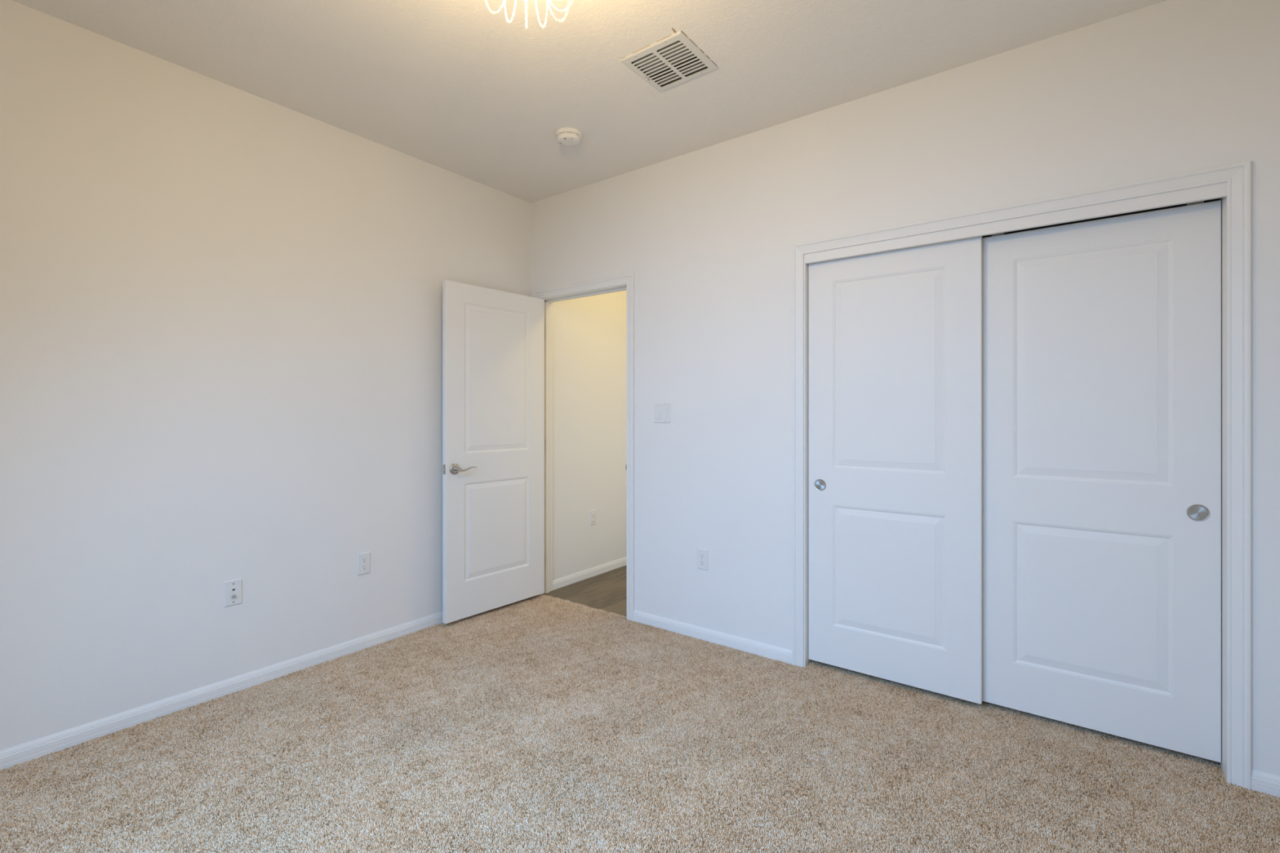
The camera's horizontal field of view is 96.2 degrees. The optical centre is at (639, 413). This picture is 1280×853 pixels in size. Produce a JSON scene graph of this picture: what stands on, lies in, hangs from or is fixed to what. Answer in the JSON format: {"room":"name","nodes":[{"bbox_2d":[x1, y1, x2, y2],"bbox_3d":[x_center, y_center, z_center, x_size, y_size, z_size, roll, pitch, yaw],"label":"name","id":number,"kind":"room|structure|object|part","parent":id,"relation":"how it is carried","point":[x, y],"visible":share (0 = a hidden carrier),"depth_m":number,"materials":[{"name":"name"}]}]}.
{"room":"empty bedroom","nodes":[
{"label":"empty bedroom","id":0,"kind":"room"},
{"bbox_2d":[0,0,531,751],"bbox_3d":[-1.108,-0.043,3.694,0.120,2.880,6.180,0,0,37],"label":"wall","id":1,"kind":"structure","parent":0,"point":[221,303],"depth_m":2.50,"materials":[{"name":"paint"}]},
{"bbox_2d":[0,611,442,770],"bbox_3d":[-1.798,1.233,2.661,0.013,0.070,3.460,0,0,37],"label":"baseboard","id":2,"kind":"structure","parent":1,"relation":"attached to","point":[11,757],"depth_m":2.48,"materials":[{"name":"paint"}]},
{"bbox_2d":[223,577,242,607],"bbox_3d":[-1.839,0.814,2.602,0.018,0.114,0.070,0,0,37],"label":"plate","id":3,"kind":"object","parent":1,"relation":"attached to","point":[233,589],"visible":1,"depth_m":2.60,"materials":[{"name":"white plastic"}]},
{"bbox_2d":[357,551,369,575],"bbox_3d":[-1.483,0.807,3.087,0.007,0.114,0.070,0,0,37],"label":"wall outlet","id":4,"kind":"object","parent":1,"relation":"attached to","point":[363,559],"visible":1,"depth_m":3.08,"materials":[{"name":"white plastic"}]},
{"bbox_2d":[360,564,367,570],"bbox_3d":[-1.481,0.827,3.085,0.001,0.029,0.034,0,0,37],"label":"receptacle","id":5,"kind":"object","parent":4,"relation":"attached to","point":[363,566],"depth_m":3.08,"materials":[{"name":"grey plastic"}]},
{"bbox_2d":[360,557,367,563],"bbox_3d":[-1.481,0.788,3.085,0.001,0.029,0.034,0,0,37],"label":"receptacle","id":6,"kind":"object","parent":4,"relation":"attached to","point":[363,560],"depth_m":3.08,"materials":[{"name":"grey plastic"}]},
{"bbox_2d":[12,0,1166,203],"bbox_3d":[-0.346,-1.542,1.500,3.970,0.121,3.580,0,0,37],"label":"ceiling","id":7,"kind":"structure","parent":0,"point":[456,86],"depth_m":2.39,"materials":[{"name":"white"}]},
{"bbox_2d":[480,0,573,28],"bbox_3d":[-0.310,-1.297,1.550,0.298,0.372,0.317,0,0,37],"label":"chandelier","id":8,"kind":"object","parent":7,"relation":"hanging from","point":[481,0],"visible":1,"depth_m":1.63,"materials":[{"name":"silver metal"}]},
{"bbox_2d":[555,127,582,146],"bbox_3d":[-0.378,-1.458,3.047,0.138,0.049,0.138,0,0,37],"label":"smoke detector","id":9,"kind":"object","parent":7,"relation":"attached to","point":[566,136],"visible":1,"depth_m":3.01,"materials":[{"name":"white plastic"}]},
{"bbox_2d":[619,31,718,92],"bbox_3d":[0.125,-1.533,2.435,0.305,0.130,0.298,0,0,37],"label":"ceiling vent","id":10,"kind":"object","parent":7,"relation":"in","point":[671,59],"visible":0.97,"depth_m":2.43,"materials":[{"name":"white metal"}]},
{"bbox_3d":[0.065,-1.489,2.355,0.245,0.001,0.022,0,-28,37],"label":"damper blade","id":11,"kind":"part","parent":10,"relation":"part of","materials":[{"name":"white metal"}]},
{"bbox_3d":[0.081,-1.489,2.375,0.245,0.001,0.022,0,-28,37],"label":"damper blade","id":12,"kind":"part","parent":10,"relation":"part of","materials":[{"name":"white metal"}]},
{"bbox_3d":[0.096,-1.489,2.396,0.245,0.001,0.022,0,-28,37],"label":"damper blade","id":13,"kind":"part","parent":10,"relation":"part of","materials":[{"name":"white metal"}]},
{"bbox_3d":[0.111,-1.489,2.416,0.245,0.001,0.022,0,-28,37],"label":"damper blade","id":14,"kind":"part","parent":10,"relation":"part of","materials":[{"name":"white metal"}]},
{"bbox_3d":[0.127,-1.489,2.437,0.245,0.001,0.022,0,-28,37],"label":"damper blade","id":15,"kind":"part","parent":10,"relation":"part of","materials":[{"name":"white metal"}]},
{"bbox_3d":[0.172,-1.489,2.498,0.245,0.001,0.022,0,28,37],"label":"damper blade","id":16,"kind":"part","parent":10,"relation":"part of","materials":[{"name":"white metal"}]},
{"bbox_3d":[0.188,-1.489,2.518,0.245,0.001,0.022,0,28,37],"label":"damper blade","id":17,"kind":"part","parent":10,"relation":"part of","materials":[{"name":"white metal"}]},
{"bbox_2d":[552,290,626,580],"bbox_3d":[0.079,-0.043,5.114,0.078,2.880,2.485,0,0,37],"label":"wall","id":18,"kind":"structure","parent":0,"point":[589,333],"depth_m":4.43,"materials":[{"name":"paint"}]},
{"bbox_2d":[552,556,626,590],"bbox_3d":[0.115,1.232,5.086,0.013,0.074,2.485,0,0,37],"label":"baseboard","id":19,"kind":"structure","parent":18,"relation":"attached to","point":[579,576],"depth_m":4.40,"materials":[{"name":"paint"}]},
{"bbox_2d":[590,509,595,525],"bbox_3d":[-0.361,0.807,4.452,0.011,0.114,0.070,0,0,37],"label":"wall outlet","id":20,"kind":"object","parent":18,"relation":"attached to","point":[593,513],"visible":1,"depth_m":4.45,"materials":[{"name":"white plastic"}]},
{"bbox_2d":[2,564,1276,852],"bbox_3d":[0.433,1.329,2.540,3.970,0.136,6.180,0,0,37],"label":"floor","id":21,"kind":"structure","parent":0,"point":[580,606],"depth_m":3.54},
{"bbox_2d":[0,594,1279,852],"bbox_3d":[-0.247,1.260,1.631,3.711,0.010,3.661,0,0,37],"label":"carpet","id":22,"kind":"object","parent":21,"relation":"on","point":[469,645],"visible":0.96,"depth_m":2.03,"materials":[{"name":"beige carpet"}]},
{"bbox_2d":[531,0,1279,776],"bbox_3d":[0.761,-0.043,2.979,3.730,2.880,0.115,0,0,37],"label":"wall","id":23,"kind":"structure","parent":0,"point":[706,236],"depth_m":2.84,"materials":[{"name":"paint"}]},
{"bbox_2d":[442,280,544,623],"bbox_3d":[-0.892,0.226,3.659,0.107,2.023,0.777,0,0,40],"label":"door","id":24,"kind":"structure","parent":23,"relation":"in","point":[493,340],"depth_m":3.62,"materials":[{"name":"paint"}]},
{"bbox_3d":[-1.080,0.330,3.397,0.062,0.065,0.065,0,0,40],"label":"lever handle","id":25,"kind":"part","parent":24,"relation":"part of","materials":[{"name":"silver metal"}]},
{"bbox_3d":[-1.024,0.331,3.432,0.012,0.023,0.123,0,0,40],"label":"lever","id":26,"kind":"part","parent":24,"relation":"part of","materials":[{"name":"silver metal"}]},
{"bbox_2d":[533,273,634,621],"bbox_3d":[-0.357,0.209,3.806,0.883,2.119,0.131,0,0,37],"label":"door frame","id":27,"kind":"structure","parent":23,"relation":"attached to","point":[623,282],"depth_m":3.78,"materials":[{"name":"paint"}]},
{"bbox_2d":[653,403,670,422],"bbox_3d":[0.129,-0.002,3.375,0.115,0.114,0.010,0,0,37],"label":"light switch","id":28,"kind":"object","parent":23,"relation":"attached to","point":[661,411],"visible":1,"depth_m":3.37,"materials":[{"name":"white plastic"}]},
{"bbox_2d":[697,547,707,570],"bbox_3d":[0.349,0.816,3.212,0.070,0.114,0.007,0,0,37],"label":"wall outlet","id":29,"kind":"object","parent":23,"relation":"attached to","point":[702,554],"visible":1,"depth_m":3.21,"materials":[{"name":"white plastic"}]},
{"bbox_2d":[699,560,704,565],"bbox_3d":[0.347,0.835,3.210,0.034,0.029,0.001,0,0,37],"label":"receptacle","id":30,"kind":"object","parent":29,"relation":"attached to","point":[701,562],"depth_m":3.21,"materials":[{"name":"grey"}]},
{"bbox_2d":[699,553,704,558],"bbox_3d":[0.347,0.796,3.210,0.034,0.029,0.001,0,0,37],"label":"receptacle","id":31,"kind":"object","parent":29,"relation":"attached to","point":[701,555],"depth_m":3.21,"materials":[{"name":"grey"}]},
{"bbox_2d":[633,609,791,664],"bbox_3d":[0.366,1.233,3.195,1.007,0.070,0.013,0,0,37],"label":"baseboard","id":32,"kind":"structure","parent":23,"relation":"attached to","point":[770,651],"depth_m":3.15,"materials":[{"name":"paint"}]},
{"bbox_2d":[808,235,982,704],"bbox_3d":[1.156,0.238,2.675,0.752,1.997,0.037,0,0,37],"label":"door","id":33,"kind":"structure","parent":23,"relation":"in","point":[895,337],"depth_m":2.64,"materials":[{"name":"paint"}]},
{"bbox_3d":[0.893,0.356,2.850,0.058,0.058,0.002,0,0,37],"label":"finger pull","id":34,"kind":"part","parent":33,"relation":"part of","materials":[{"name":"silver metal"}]},
{"bbox_2d":[815,480,825,489],"bbox_3d":[0.894,0.356,2.851,0.048,0.048,0.001,0,0,37],"label":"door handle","id":35,"kind":"object","parent":33,"relation":"on","point":[820,484],"depth_m":2.85,"materials":[{"name":"grey metal"}]},
{"bbox_2d":[791,160,1251,790],"bbox_3d":[1.445,0.210,2.457,1.604,2.117,0.131,0,0,37],"label":"trim","id":36,"kind":"structure","parent":23,"relation":"attached to","point":[1231,184],"depth_m":2.02,"materials":[{"name":"paint"},{"name":"wood"}]},
{"bbox_2d":[982,200,1221,763],"bbox_3d":[1.764,0.225,2.270,0.752,2.025,0.037,0,0,37],"label":"door","id":37,"kind":"structure","parent":23,"relation":"in","point":[1101,338],"depth_m":2.22,"materials":[{"name":"paint"}]},
{"bbox_3d":[2.008,0.358,2.066,0.060,0.060,0.002,0,0,37],"label":"finger pull","id":38,"kind":"part","parent":37,"relation":"part of","materials":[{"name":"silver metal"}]},
{"bbox_2d":[1188,506,1208,519],"bbox_3d":[2.008,0.358,2.067,0.050,0.050,0.001,0,0,37],"label":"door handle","id":39,"kind":"object","parent":37,"relation":"on","point":[1195,513],"depth_m":2.07,"materials":[{"name":"grey metal"}]},
{"bbox_2d":[1251,768,1279,797],"bbox_3d":[2.135,1.233,1.871,0.204,0.070,0.013,0,0,37],"label":"baseboard","id":40,"kind":"structure","parent":23,"relation":"attached to","point":[1263,782],"depth_m":1.91,"materials":[{"name":"paint"}]},
{"bbox_2d":[982,198,1219,237],"bbox_3d":[1.800,0.027,2.764,2.050,2.740,0.785,0,0,37],"label":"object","id":41,"kind":"structure","parent":0,"point":[1215,199],"depth_m":2.79,"materials":[{"name":"grey paint"}]}
]}

